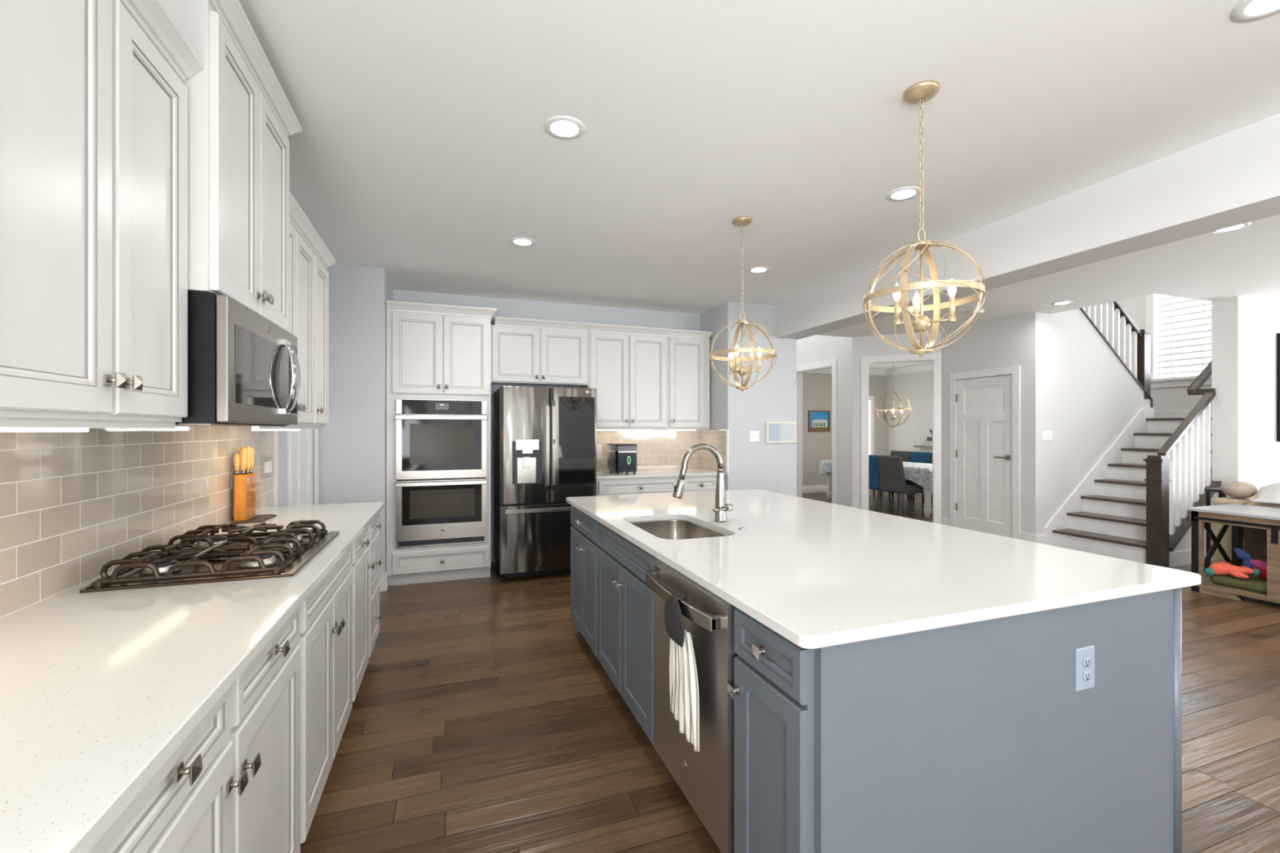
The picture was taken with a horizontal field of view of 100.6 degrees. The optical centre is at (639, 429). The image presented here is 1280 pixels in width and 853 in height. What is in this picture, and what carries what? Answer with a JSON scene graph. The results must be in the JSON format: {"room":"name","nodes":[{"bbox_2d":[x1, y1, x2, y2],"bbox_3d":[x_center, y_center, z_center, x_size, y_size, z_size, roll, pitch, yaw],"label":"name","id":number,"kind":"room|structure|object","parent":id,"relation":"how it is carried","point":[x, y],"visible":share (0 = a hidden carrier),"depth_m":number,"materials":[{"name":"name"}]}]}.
{"room":"kitchen","nodes":[
{"label":"kitchen","id":0,"kind":"room"},
{"bbox_2d":[267,429,314,506],"bbox_3d":[-1.192,-0.002,0.053,0.150,2.743,9.300,0,0,-20],"label":"wall","id":1,"kind":"structure","parent":0,"point":[282,435],"depth_m":3.47,"materials":[{"name":"paint"}]},
{"bbox_2d":[0,0,203,428],"bbox_3d":[-1.285,-0.529,1.089,0.355,1.051,0.814,0,0,-20],"label":"upper cabinet","id":2,"kind":"object","parent":1,"relation":"attached to","point":[94,94],"visible":1,"depth_m":1.11,"materials":[{"name":"wood"}]},
{"bbox_2d":[0,427,88,431],"bbox_3d":[-1.176,-0.008,0.977,0.040,0.024,0.430,0,0,-20],"label":"strip light","id":3,"kind":"object","parent":2,"relation":"attached to","point":[2,429],"visible":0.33,"depth_m":1.06,"materials":[{"name":"white"}]},
{"bbox_2d":[0,426,274,618],"bbox_3d":[-1.612,0.213,1.464,0.006,0.486,3.840,0,0,-20],"label":"backsplash","id":4,"kind":"structure","parent":1,"relation":"attached to","point":[73,504],"depth_m":1.66,"materials":[{"name":"beige tile"}]},
{"bbox_2d":[231,463,235,488],"bbox_3d":[-2.034,0.230,2.672,0.009,0.120,0.075,0,0,-20],"label":"power outlet","id":5,"kind":"object","parent":4,"relation":"attached to","point":[233,473],"visible":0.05,"depth_m":2.64,"materials":[{"name":"black plastic"}]},
{"bbox_2d":[262,456,271,478],"bbox_3d":[-2.201,0.220,3.143,0.011,0.120,0.165,0,0,-20],"label":"light switch","id":6,"kind":"object","parent":4,"relation":"attached to","point":[266,461],"visible":1,"depth_m":3.12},
{"bbox_2d":[160,0,302,332],"bbox_3d":[-1.522,-0.859,1.843,0.415,0.913,0.861,0,0,-20],"label":"upper cabinet","id":7,"kind":"object","parent":1,"relation":"attached to","point":[241,118],"visible":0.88,"depth_m":1.71,"materials":[{"name":"wood"}]},
{"bbox_2d":[175,291,301,426],"bbox_3d":[-1.504,-0.206,1.849,0.454,0.384,0.757,0,0,-20],"label":"microwave","id":8,"kind":"object","parent":7,"relation":"attached to","point":[244,370],"visible":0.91,"depth_m":1.62,"materials":[{"name":"silver metal"}]},
{"bbox_2d":[272,431,277,506],"bbox_3d":[-2.265,0.220,3.301,0.014,0.500,0.060,0,0,-20],"label":"trim","id":9,"kind":"structure","parent":1,"relation":"attached to","point":[275,504],"depth_m":3.29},
{"bbox_2d":[258,192,336,429],"bbox_3d":[-1.869,-0.529,2.728,0.355,1.051,1.130,0,0,-20],"label":"upper cabinet","id":10,"kind":"object","parent":1,"relation":"attached to","point":[310,258],"visible":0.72,"depth_m":2.83,"materials":[{"name":"wood"}]},
{"bbox_2d":[252,426,300,431],"bbox_3d":[-1.742,-0.008,2.564,0.040,0.024,0.600,0,0,-20],"label":"strip light","id":11,"kind":"object","parent":10,"relation":"attached to","point":[254,428],"visible":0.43,"depth_m":2.38,"materials":[{"name":"white"}]},
{"bbox_2d":[293,429,312,505],"bbox_3d":[-2.533,0.344,3.938,0.045,2.028,0.670,0,0,-20],"label":"door","id":12,"kind":"structure","parent":1,"relation":"in","point":[302,439],"depth_m":3.99,"materials":[{"name":"wood"}]},
{"bbox_2d":[287,429,319,506],"bbox_3d":[-2.494,0.306,3.952,0.018,2.128,0.830,0,0,-20],"label":"trim","id":13,"kind":"structure","parent":1,"relation":"attached to","point":[290,433],"depth_m":3.62,"materials":[{"name":"wood"}]},
{"bbox_2d":[319,264,393,574],"bbox_3d":[-2.627,-0.002,4.823,0.652,2.743,0.850,0,0,-20],"label":"wall","id":14,"kind":"structure","parent":0,"point":[353,444],"depth_m":4.46,"materials":[{"name":"paint"}]},
{"bbox_2d":[378,572,387,591],"bbox_3d":[-2.412,1.300,4.474,0.523,0.140,0.091,0,0,-20],"label":"baseboard","id":15,"kind":"structure","parent":14,"relation":"attached to","point":[383,581],"depth_m":4.51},
{"bbox_2d":[393,289,699,562],"bbox_3d":[-0.882,-0.002,5.822,3.450,2.743,0.141,0,0,-20],"label":"wall","id":16,"kind":"structure","parent":0,"point":[507,308],"depth_m":5.70,"materials":[{"name":"paint"}]},
{"bbox_2d":[490,316,589,386],"bbox_3d":[-1.051,-0.786,5.491,0.994,0.637,0.355,0,0,-20],"label":"upper cabinet","id":17,"kind":"object","parent":16,"relation":"attached to","point":[528,352],"visible":0.98,"depth_m":5.36,"materials":[{"name":"wood"}]},
{"bbox_2d":[582,323,669,429],"bbox_3d":[-0.160,-0.553,5.808,0.893,1.103,0.355,0,0,-20],"label":"upper cabinet","id":18,"kind":"object","parent":16,"relation":"attached to","point":[627,365],"visible":0.91,"depth_m":5.67,"materials":[{"name":"wood"}]},
{"bbox_2d":[596,429,699,471],"bbox_3d":[0.005,0.213,6.057,1.479,0.486,0.010,0,0,-20],"label":"backsplash","id":19,"kind":"structure","parent":16,"relation":"attached to","point":[656,449],"depth_m":6.11,"materials":[{"name":"beige tile"}]},
{"bbox_2d":[666,328,712,429],"bbox_3d":[0.513,-0.553,6.048,0.533,1.103,0.355,0,0,-20],"label":"upper cabinet","id":20,"kind":"object","parent":16,"relation":"attached to","point":[687,350],"visible":0.92,"depth_m":5.91,"materials":[{"name":"wood"}]},
{"bbox_2d":[699,301,796,496],"bbox_3d":[1.210,-0.002,6.207,0.870,2.743,0.820,0,0,-20],"label":"wall","id":21,"kind":"structure","parent":0,"point":[752,464],"depth_m":5.82,"materials":[{"name":"paint"}]},
{"bbox_2d":[699,429,725,472],"bbox_3d":[0.817,0.225,6.000,0.008,0.460,0.644,0,0,-20],"label":"backsplash","id":22,"kind":"structure","parent":21,"relation":"attached to","point":[716,438],"depth_m":5.99,"materials":[{"name":"beige tile"}]},
{"bbox_2d":[725,429,728,474],"bbox_3d":[0.933,0.233,5.683,0.018,0.475,0.034,0,0,-20],"label":"trim","id":23,"kind":"structure","parent":21,"relation":"attached to","point":[726,430],"depth_m":5.67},
{"bbox_2d":[749,431,759,441],"bbox_3d":[1.247,0.070,5.776,0.118,0.118,0.018,0,0,-20],"label":"light switch","id":24,"kind":"object","parent":21,"relation":"attached to","point":[753,435],"visible":1,"depth_m":5.78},
{"bbox_2d":[765,421,795,489],"bbox_3d":[1.562,0.378,5.884,0.385,0.939,0.026,0,0,-20],"label":"wall screen","id":25,"kind":"object","parent":21,"relation":"attached to","point":[776,432],"visible":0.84,"depth_m":5.87,"materials":[{"name":"grey"}]},
{"bbox_2d":[239,0,1279,369],"bbox_3d":[3.771,-1.433,4.265,12.430,0.120,13.900,0,0,-20],"label":"ceiling","id":26,"kind":"structure","parent":0,"point":[423,148],"depth_m":2.46,"materials":[{"name":"paint"}]},
{"bbox_2d":[509,236,535,246],"bbox_3d":[-0.856,-1.370,3.880,0.188,0.006,0.188,0,0,-20],"label":"recessed light","id":27,"kind":"object","parent":26,"relation":"in","point":[521,242],"visible":1,"depth_m":3.87,"materials":[{"name":"white"}]},
{"bbox_2d":[543,115,585,139],"bbox_3d":[-0.343,-1.370,2.416,0.188,0.006,0.188,0,0,-20],"label":"recessed light","id":28,"kind":"object","parent":26,"relation":"in","point":[562,127],"visible":1,"depth_m":2.41,"materials":[{"name":"white"}]},
{"bbox_2d":[709,216,776,391],"bbox_3d":[0.671,-0.814,3.486,0.433,1.119,0.433,0,0,-20],"label":"orb pendant","id":29,"kind":"object","parent":26,"relation":"hanging from","point":[741,221],"visible":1,"depth_m":3.47,"materials":[{"name":"gold metal"}]},
{"bbox_2d":[747,266,769,273],"bbox_3d":[1.017,-1.370,4.553,0.188,0.006,0.188,0,0,-20],"label":"recessed light","id":30,"kind":"object","parent":26,"relation":"in","point":[757,269],"visible":1,"depth_m":4.54,"materials":[{"name":"white"}]},
{"bbox_2d":[873,391,912,427],"bbox_3d":[4.442,-0.704,9.335,0.611,1.338,0.611,0,0,-20],"label":"orb chandelier","id":31,"kind":"object","parent":26,"relation":"hanging from","point":[901,408],"visible":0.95,"depth_m":9.26,"materials":[{"name":"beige metal"}]},
{"bbox_2d":[885,186,921,200],"bbox_3d":[1.531,-1.370,3.090,0.188,0.006,0.188,0,0,-20],"label":"recessed light","id":32,"kind":"object","parent":26,"relation":"in","point":[907,193],"visible":0.99,"depth_m":3.08,"materials":[{"name":"white"}]},
{"bbox_2d":[862,80,985,357],"bbox_3d":[1.140,-0.835,2.153,0.437,1.076,0.437,0,0,-20],"label":"orb pendant","id":33,"kind":"object","parent":26,"relation":"hanging from","point":[922,91],"visible":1,"depth_m":2.12,"materials":[{"name":"gold metal"}]},
{"bbox_2d":[775,113,1279,339],"bbox_3d":[3.183,-1.204,1.592,0.294,0.377,9.260,0,0,-20],"label":"beam","id":34,"kind":"structure","parent":26,"relation":"attached to","point":[1231,179],"depth_m":2.96,"materials":[{"name":"grey paint"}]},
{"bbox_2d":[1051,300,1073,305],"bbox_3d":[4.564,-1.370,5.747,0.188,0.006,0.188,0,0,-20],"label":"recessed light","id":35,"kind":"object","parent":26,"relation":"in","point":[1060,303],"visible":1,"depth_m":5.75,"materials":[{"name":"white"}]},
{"bbox_2d":[1210,222,1251,232],"bbox_3d":[4.002,-1.370,3.604,0.188,0.006,0.188,0,0,-20],"label":"recessed light","id":36,"kind":"object","parent":26,"relation":"in","point":[1246,224],"visible":0.63,"depth_m":3.61,"materials":[{"name":"white"}]},
{"bbox_2d":[1231,0,1279,22],"bbox_3d":[2.020,-1.370,1.692,0.188,0.006,0.188,0,0,-20],"label":"recessed light","id":37,"kind":"object","parent":26,"relation":"in","point":[1246,11],"visible":1,"depth_m":1.73,"materials":[{"name":"white"}]},
{"bbox_2d":[300,489,1279,852],"bbox_3d":[3.934,1.420,4.747,13.800,0.100,14.900,0,0,-20],"label":"floor","id":38,"kind":"structure","parent":0,"point":[480,720],"depth_m":2.34,"materials":[{"name":"brown wood"}]},
{"bbox_2d":[88,605,300,852],"bbox_3d":[-1.104,0.928,0.995,0.645,0.884,1.061,0,0,-20],"label":"base cabinet","id":39,"kind":"object","parent":38,"relation":"on","point":[233,785],"visible":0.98,"depth_m":1.11,"materials":[{"name":"wood"}]},
{"bbox_2d":[296,544,352,843],"bbox_3d":[-1.431,0.928,1.913,0.645,0.884,0.886,0,0,-20],"label":"base cabinet","id":40,"kind":"object","parent":38,"relation":"on","point":[326,641],"visible":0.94,"depth_m":1.89,"materials":[{"name":"wood"}]},
{"bbox_2d":[350,525,374,702],"bbox_3d":[-1.666,0.928,2.571,0.645,0.884,0.506,0,0,-20],"label":"base cabinet","id":41,"kind":"object","parent":38,"relation":"on","point":[360,568],"visible":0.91,"depth_m":2.66,"materials":[{"name":"wood"}]},
{"bbox_2d":[368,512,381,657],"bbox_3d":[-1.829,0.928,3.027,0.645,0.884,0.459,0,0,-20],"label":"base cabinet","id":42,"kind":"object","parent":38,"relation":"on","point":[375,616],"visible":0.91,"depth_m":3.12,"materials":[{"name":"wood"}]},
{"bbox_2d":[0,502,385,852],"bbox_3d":[-1.294,0.471,1.514,0.639,0.030,3.722,0,0,-20],"label":"countertop","id":43,"kind":"structure","parent":42,"relation":"on","point":[99,691],"depth_m":0.98,"materials":[{"name":"white stone"}]},
{"bbox_2d":[79,520,339,592],"bbox_3d":[-1.443,0.418,1.910,0.517,0.076,0.723,0,0,-20],"label":"gas cooktop","id":44,"kind":"object","parent":43,"relation":"in","point":[246,554],"visible":1,"depth_m":1.72,"materials":[{"name":"brown metal"}]},
{"bbox_2d":[230,472,276,524],"bbox_3d":[-1.952,0.339,2.696,0.135,0.234,0.270,0,0,-20],"label":"knife block","id":45,"kind":"object","parent":43,"relation":"on","point":[244,484],"visible":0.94,"depth_m":2.62,"materials":[{"name":"brown wood"}]},
{"bbox_2d":[233,453,239,475],"bbox_3d":[-1.988,0.168,2.622,0.029,0.106,0.029,0,0,25],"label":"knife","id":46,"kind":"object","parent":45,"relation":"on","point":[236,457],"visible":1,"depth_m":2.62,"materials":[{"name":"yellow wood"}]},
{"bbox_2d":[239,447,246,475],"bbox_3d":[-1.968,0.154,2.635,0.029,0.134,0.029,0,0,25],"label":"knife","id":47,"kind":"object","parent":45,"relation":"on","point":[242,455],"visible":1,"depth_m":2.63,"materials":[{"name":"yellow wood"}]},
{"bbox_2d":[245,446,250,474],"bbox_3d":[-1.967,0.152,2.664,0.029,0.138,0.029,0,0,25],"label":"knife","id":48,"kind":"object","parent":45,"relation":"on","point":[248,448],"visible":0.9,"depth_m":2.66,"materials":[{"name":"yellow wood"}]},
{"bbox_2d":[249,447,253,473],"bbox_3d":[-1.981,0.156,2.705,0.029,0.132,0.029,0,0,25],"label":"knife","id":49,"kind":"object","parent":45,"relation":"on","point":[251,448],"visible":0.59,"depth_m":2.70,"materials":[{"name":"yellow wood"}]},
{"bbox_2d":[386,300,497,586],"bbox_3d":[-1.859,0.128,5.032,0.925,2.485,0.653,0,0,-20],"label":"tall cabinet","id":50,"kind":"object","parent":38,"relation":"on","point":[434,351],"visible":0.99,"depth_m":4.74,"materials":[{"name":"wood"}]},
{"bbox_2d":[395,398,487,548],"bbox_3d":[-1.842,0.380,4.967,0.768,1.304,0.586,0,0,-20],"label":"double oven","id":51,"kind":"object","parent":50,"relation":"in","point":[441,483],"visible":1,"depth_m":4.74,"materials":[{"name":"silver metal"}]},
{"bbox_2d":[493,386,596,581],"bbox_3d":[-0.953,0.490,5.222,0.886,1.760,0.872,0,0,-20],"label":"refrigerator","id":52,"kind":"object","parent":38,"relation":"on","point":[545,437],"visible":0.88,"depth_m":4.83,"materials":[{"name":"metal"}]},
{"bbox_2d":[570,505,599,656],"bbox_3d":[-0.095,0.928,3.358,0.623,0.884,0.666,0,0,-20],"label":"base cabinet","id":53,"kind":"object","parent":38,"relation":"on","point":[584,545],"visible":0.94,"depth_m":3.21,"materials":[{"name":"paint"}]},
{"bbox_2d":[596,521,656,745],"bbox_3d":[0.167,0.928,2.623,0.623,0.884,0.886,0,0,-20],"label":"base cabinet","id":54,"kind":"object","parent":38,"relation":"on","point":[624,598],"visible":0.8,"depth_m":2.45,"materials":[{"name":"paint"}]},
{"bbox_2d":[596,476,678,496],"bbox_3d":[-0.107,0.928,5.667,0.926,0.884,0.633,0,0,-20],"label":"base cabinet","id":55,"kind":"object","parent":38,"relation":"on","point":[615,486],"visible":0.24,"depth_m":5.39,"materials":[{"name":"wood"}]},
{"bbox_2d":[596,468,724,479],"bbox_3d":[0.118,0.471,5.752,1.463,0.030,0.635,0,0,-20],"label":"countertop","id":56,"kind":"structure","parent":55,"relation":"on","point":[690,472],"depth_m":5.59,"materials":[{"name":"white stone"}]},
{"bbox_2d":[607,443,636,474],"bbox_3d":[-0.187,0.303,5.675,0.236,0.306,0.335,0,0,-20],"label":"ice maker","id":57,"kind":"object","parent":56,"relation":"on","point":[621,457],"visible":1,"depth_m":5.53,"materials":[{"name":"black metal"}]},
{"bbox_2d":[645,558,737,852],"bbox_3d":[0.403,0.936,1.906,0.660,0.868,0.595,0,0,-20],"label":"dishwasher","id":58,"kind":"object","parent":38,"relation":"on","point":[705,777],"visible":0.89,"depth_m":1.68,"materials":[{"name":"silver metal"}]},
{"bbox_2d":[664,592,699,751],"bbox_3d":[0.128,0.755,1.714,0.067,0.456,0.228,0,0,-20],"label":"hand towel","id":59,"kind":"object","parent":58,"relation":"hanging from","point":[683,677],"visible":1,"depth_m":1.67,"materials":[{"name":"fabric"}]},
{"bbox_2d":[683,475,716,492],"bbox_3d":[0.570,0.928,5.908,0.507,0.884,0.633,0,0,-20],"label":"drawer","id":60,"kind":"object","parent":38,"relation":"on","point":[692,483],"visible":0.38,"depth_m":5.64,"materials":[{"name":"wood"}]},
{"bbox_2d":[727,608,814,852],"bbox_3d":[0.580,0.928,1.466,0.623,0.884,0.317,0,0,-20],"label":"base cabinet","id":61,"kind":"object","parent":38,"relation":"on","point":[772,694],"visible":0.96,"depth_m":1.35,"materials":[{"name":"paint"}]},
{"bbox_2d":[575,587,1182,852],"bbox_3d":[0.636,0.928,2.632,1.366,0.884,2.541,0,0,-20],"label":"kitchen island","id":62,"kind":"object","parent":38,"relation":"on","point":[975,737],"visible":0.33,"depth_m":1.42,"materials":[{"name":"paint"}]},
{"bbox_2d":[565,488,1200,648],"bbox_3d":[0.635,0.471,2.636,1.502,0.030,2.582,0,0,-20],"label":"island countertop","id":63,"kind":"structure","parent":62,"relation":"on","point":[816,574],"depth_m":1.77,"materials":[{"name":"white stone"}]},
{"bbox_2d":[629,520,727,539],"bbox_3d":[0.167,0.588,2.544,0.417,0.204,0.680,0,0,-20],"label":"sink","id":64,"kind":"object","parent":63,"relation":"in","point":[663,529],"visible":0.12,"depth_m":2.85,"materials":[{"name":"metal"}]},
{"bbox_2d":[672,443,733,522],"bbox_3d":[0.310,0.261,2.605,0.311,0.390,0.084,0,0,-20],"label":"faucet","id":65,"kind":"object","parent":63,"relation":"on","point":[721,507],"visible":1,"depth_m":2.62,"materials":[{"name":"metal"}]},
{"bbox_2d":[1075,644,1094,692],"bbox_3d":[1.275,0.683,1.520,0.078,0.122,0.009,0,0,-20],"label":"power outlet","id":66,"kind":"object","parent":62,"relation":"attached to","point":[1085,655],"visible":1,"depth_m":1.51,"materials":[{"name":"white plastic"}]},
{"bbox_2d":[1082,671,1091,680],"bbox_3d":[1.276,0.703,1.518,0.034,0.027,0.002,0,0,-20],"label":"socket","id":67,"kind":"object","parent":66,"relation":"attached to","point":[1086,675],"depth_m":1.52,"materials":[{"name":"white plastic"}]},
{"bbox_2d":[1082,657,1091,667],"bbox_3d":[1.276,0.663,1.518,0.034,0.027,0.002,0,0,-20],"label":"socket","id":68,"kind":"object","parent":66,"relation":"attached to","point":[1086,661],"depth_m":1.52,"materials":[{"name":"white plastic"}]},
{"bbox_2d":[826,471,932,517],"bbox_3d":[4.545,0.990,9.552,1.060,0.760,2.440,0,0,-20],"label":"dining table","id":69,"kind":"object","parent":38,"relation":"on","point":[927,510],"visible":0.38,"depth_m":8.31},
{"bbox_2d":[818,459,932,490],"bbox_3d":[4.547,0.761,9.553,1.259,0.322,2.645,0,0,-20],"label":"tablecloth","id":70,"kind":"object","parent":69,"relation":"on","point":[921,473],"visible":0.21,"depth_m":8.45,"materials":[{"name":"fabric"}]},
{"bbox_2d":[868,454,899,511],"bbox_3d":[4.065,0.895,9.073,0.567,0.955,0.470,0,0,-20],"label":"dining chair","id":71,"kind":"object","parent":38,"relation":"on","point":[873,473],"visible":0.34,"depth_m":8.85,"materials":[{"name":"blue fabric"}]},
{"bbox_2d":[873,450,910,501],"bbox_3d":[4.953,0.895,10.473,0.567,0.955,0.470,0,0,-20],"label":"dining chair","id":72,"kind":"object","parent":38,"relation":"on","point":[904,455],"visible":0.23,"depth_m":10.45,"materials":[{"name":"black fabric"}]},
{"bbox_2d":[876,455,924,516],"bbox_3d":[4.229,0.895,8.611,0.567,0.955,0.470,0,0,-20],"label":"dining chair","id":73,"kind":"object","parent":38,"relation":"on","point":[891,468],"visible":0.86,"depth_m":8.46,"materials":[{"name":"grey fabric"}]},
{"bbox_2d":[892,451,931,504],"bbox_3d":[5.114,0.895,10.021,0.567,0.955,0.470,0,0,-20],"label":"dining chair","id":74,"kind":"object","parent":38,"relation":"on","point":[915,456],"visible":0.32,"depth_m":10.05,"materials":[{"name":"blue fabric"}]},
{"bbox_2d":[913,445,932,495],"bbox_3d":[6.135,0.849,10.512,0.300,1.042,1.480,0,0,-20],"label":"mantel shelf","id":75,"kind":"object","parent":38,"relation":"on","point":[923,448],"visible":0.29,"depth_m":10.94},
{"bbox_2d":[1044,301,1221,567],"bbox_3d":[6.122,-0.601,6.762,2.924,3.941,2.215,0,0,-20],"label":"staircase","id":76,"kind":"structure","parent":38,"relation":"on","point":[1133,504],"depth_m":5.96,"materials":[{"name":"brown wood"}]},
{"bbox_2d":[1204,487,1226,568],"bbox_3d":[5.696,0.973,5.195,0.260,0.795,0.160,0,0,-20],"label":"end table","id":77,"kind":"object","parent":38,"relation":"on","point":[1208,491],"visible":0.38,"depth_m":5.20,"materials":[{"name":"brown wood"}]},
{"bbox_2d":[1187,503,1279,604],"bbox_3d":[5.246,1.017,3.963,0.685,0.706,1.480,0,0,-20],"label":"console","id":78,"kind":"object","parent":38,"relation":"on","point":[1261,525],"visible":0.88,"depth_m":4.46,"materials":[{"name":"brown wood"}]},
{"bbox_2d":[1195,577,1279,604],"bbox_3d":[5.250,1.305,3.959,0.650,0.040,1.430,0,0,-20],"label":"shelf","id":79,"kind":"object","parent":78,"relation":"attached to","point":[1206,584],"depth_m":4.30,"materials":[{"name":"brown wood"}]},
{"bbox_2d":[1209,573,1266,594],"bbox_3d":[5.160,1.247,4.203,0.575,0.074,0.750,0,0,-20],"label":"cushion","id":80,"kind":"object","parent":78,"relation":"on","point":[1254,583],"visible":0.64,"depth_m":4.30,"materials":[{"name":"fabric"}]},
{"bbox_2d":[1204,561,1260,577],"bbox_3d":[4.879,1.162,4.374,0.203,0.110,0.281,0,0,-20],"label":"plush toy","id":81,"kind":"object","parent":80,"relation":"on","point":[1222,567],"visible":1,"depth_m":4.35,"materials":[{"name":"fabric"}]},
{"bbox_2d":[1234,547,1254,569],"bbox_3d":[5.170,1.108,4.487,0.099,0.176,0.242,0,0,7],"label":"plush toy","id":82,"kind":"object","parent":80,"relation":"on","point":[1240,553],"visible":0.43,"depth_m":4.52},
{"bbox_2d":[1249,559,1266,579],"bbox_3d":[5.045,1.130,4.271,0.129,0.155,0.240,0,0,10],"label":"plush toy","id":83,"kind":"object","parent":80,"relation":"on","point":[1260,565],"visible":0.55,"depth_m":4.28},
{"bbox_2d":[1213,494,1279,566],"bbox_3d":[6.144,1.002,4.057,0.860,0.735,2.275,0,0,-20],"label":"sofa","id":84,"kind":"object","parent":38,"relation":"on","point":[1226,541],"visible":0.27,"depth_m":4.88,"materials":[{"name":"beige fabric"}]},
{"bbox_2d":[1222,481,1257,498],"bbox_3d":[5.542,0.555,4.912,0.270,0.156,0.210,0,0,-20],"label":"throw pillow","id":85,"kind":"object","parent":84,"relation":"on","point":[1241,490],"visible":0.99,"depth_m":4.85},
{"bbox_2d":[1248,482,1279,504],"bbox_3d":[5.830,0.538,4.014,0.420,0.194,1.613,0,0,-20],"label":"blanket","id":86,"kind":"object","parent":84,"relation":"on","point":[1270,494],"visible":1,"depth_m":4.65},
{"bbox_2d":[796,334,852,506],"bbox_3d":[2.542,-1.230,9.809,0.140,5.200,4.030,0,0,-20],"label":"wall","id":87,"kind":"structure","parent":0,"point":[815,348],"depth_m":8.15,"materials":[{"name":"grey paint"}]},
{"bbox_2d":[796,360,836,504],"bbox_3d":[2.909,0.141,8.761,0.163,2.457,1.120,0,0,-20],"label":"trim","id":88,"kind":"structure","parent":87,"relation":"attached to","point":[832,364],"depth_m":8.26,"materials":[{"name":"wood"}]},
{"bbox_2d":[802,373,886,485],"bbox_3d":[3.903,-0.002,11.680,4.000,2.743,0.120,0,0,-20],"label":"wall","id":89,"kind":"structure","parent":0,"point":[816,387],"depth_m":11.64,"materials":[{"name":"beige paint"}]},
{"bbox_2d":[808,410,830,431],"bbox_3d":[3.913,-0.190,11.604,0.560,0.464,0.030,0,0,-20],"label":"framed picture","id":90,"kind":"object","parent":89,"relation":"attached to","point":[818,420],"visible":1,"depth_m":11.60,"materials":[{"name":"brown wood"}]},
{"bbox_2d":[868,395,874,454],"bbox_3d":[4.804,0.015,11.906,1.170,1.570,0.060,0,0,-20],"label":"window","id":91,"kind":"structure","parent":89,"relation":"in","point":[871,398],"depth_m":12.08,"materials":[{"name":"white"}]},
{"bbox_2d":[852,331,941,508],"bbox_3d":[3.701,-0.002,7.706,1.146,2.743,0.140,0,0,25],"label":"wall","id":92,"kind":"structure","parent":0,"point":[864,346],"depth_m":7.84,"materials":[{"name":"grey paint"}]},
{"bbox_2d":[804,363,932,376],"bbox_3d":[4.623,-1.303,9.691,3.700,0.140,4.110,0,0,-20],"label":"trim","id":93,"kind":"structure","parent":92,"relation":"attached to","point":[925,367],"depth_m":11.65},
{"bbox_2d":[861,352,941,524],"bbox_3d":[3.753,0.146,7.674,1.027,2.447,0.163,0,0,25],"label":"trim","id":94,"kind":"structure","parent":92,"relation":"attached to","point":[935,357],"depth_m":7.57,"materials":[{"name":"wood"}]},
{"bbox_2d":[941,311,1044,535],"bbox_3d":[4.468,-0.002,6.822,0.140,2.743,1.270,0,0,-20],"label":"wall","id":95,"kind":"structure","parent":0,"point":[1017,340],"depth_m":6.37,"materials":[{"name":"grey paint"}]},
{"bbox_2d":[802,484,1045,544],"bbox_3d":[4.832,1.290,9.104,3.700,0.160,5.358,0,0,-20],"label":"baseboard","id":96,"kind":"structure","parent":95,"relation":"attached to","point":[1041,539],"depth_m":7.30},
{"bbox_2d":[955,374,1012,537],"bbox_3d":[4.396,0.344,6.817,0.113,2.028,0.768,0,0,-20],"label":"door","id":97,"kind":"structure","parent":95,"relation":"in","point":[984,453],"depth_m":6.80,"materials":[{"name":"white wood"}]},
{"bbox_2d":[949,365,1020,539],"bbox_3d":[4.388,0.299,6.810,0.018,2.141,0.946,0,0,-20],"label":"trim","id":98,"kind":"structure","parent":95,"relation":"attached to","point":[1015,371],"depth_m":6.43,"materials":[{"name":"wood"}]},
{"bbox_2d":[886,370,1211,456],"bbox_3d":[6.835,-0.002,9.233,0.160,2.743,6.600,0,0,-20],"label":"wall","id":99,"kind":"structure","parent":0,"point":[917,387],"depth_m":11.44,"materials":[{"name":"grey paint"}]},
{"bbox_2d":[1154,409,1211,417],"bbox_3d":[7.476,-0.210,7.290,0.018,0.120,2.130,0,0,-20],"label":"baseboard","id":100,"kind":"structure","parent":99,"relation":"attached to","point":[1157,414],"depth_m":7.42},
{"bbox_2d":[1044,308,1151,534],"bbox_3d":[5.686,-0.297,6.636,2.030,3.333,0.100,0,0,-20],"label":"wall","id":101,"kind":"structure","parent":0,"point":[1090,396],"depth_m":6.44,"materials":[{"name":"grey paint"}]},
{"bbox_2d":[1042,431,1052,440],"bbox_3d":[4.806,0.072,6.260,0.165,0.118,0.018,0,0,-20],"label":"light switch","id":102,"kind":"object","parent":101,"relation":"attached to","point":[1046,435],"visible":1,"depth_m":6.26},
{"bbox_2d":[1096,293,1155,378],"bbox_3d":[7.560,-2.220,7.262,0.120,3.220,2.400,0,0,-20],"label":"wall","id":103,"kind":"structure","parent":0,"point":[1135,308],"depth_m":7.83,"materials":[{"name":"grey paint"}]},
{"bbox_2d":[1145,293,1211,388],"bbox_3d":[7.558,-1.451,7.102,0.130,1.702,1.300,0,0,-20],"label":"window","id":104,"kind":"structure","parent":103,"relation":"attached to","point":[1187,378],"depth_m":7.43,"materials":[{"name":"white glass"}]},
{"bbox_2d":[1211,296,1279,497],"bbox_3d":[7.795,-0.006,6.156,3.580,2.753,0.200,0,0,-20],"label":"wall","id":105,"kind":"structure","parent":0,"point":[1244,330],"depth_m":5.57,"materials":[{"name":"grey paint"}]},
{"bbox_2d":[1276,333,1279,441],"bbox_3d":[7.499,-0.455,5.916,1.398,1.160,0.052,0,0,-20],"label":"television","id":106,"kind":"object","parent":105,"relation":"attached to","point":[1277,334],"visible":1,"depth_m":5.69,"materials":[{"name":"black glass"}]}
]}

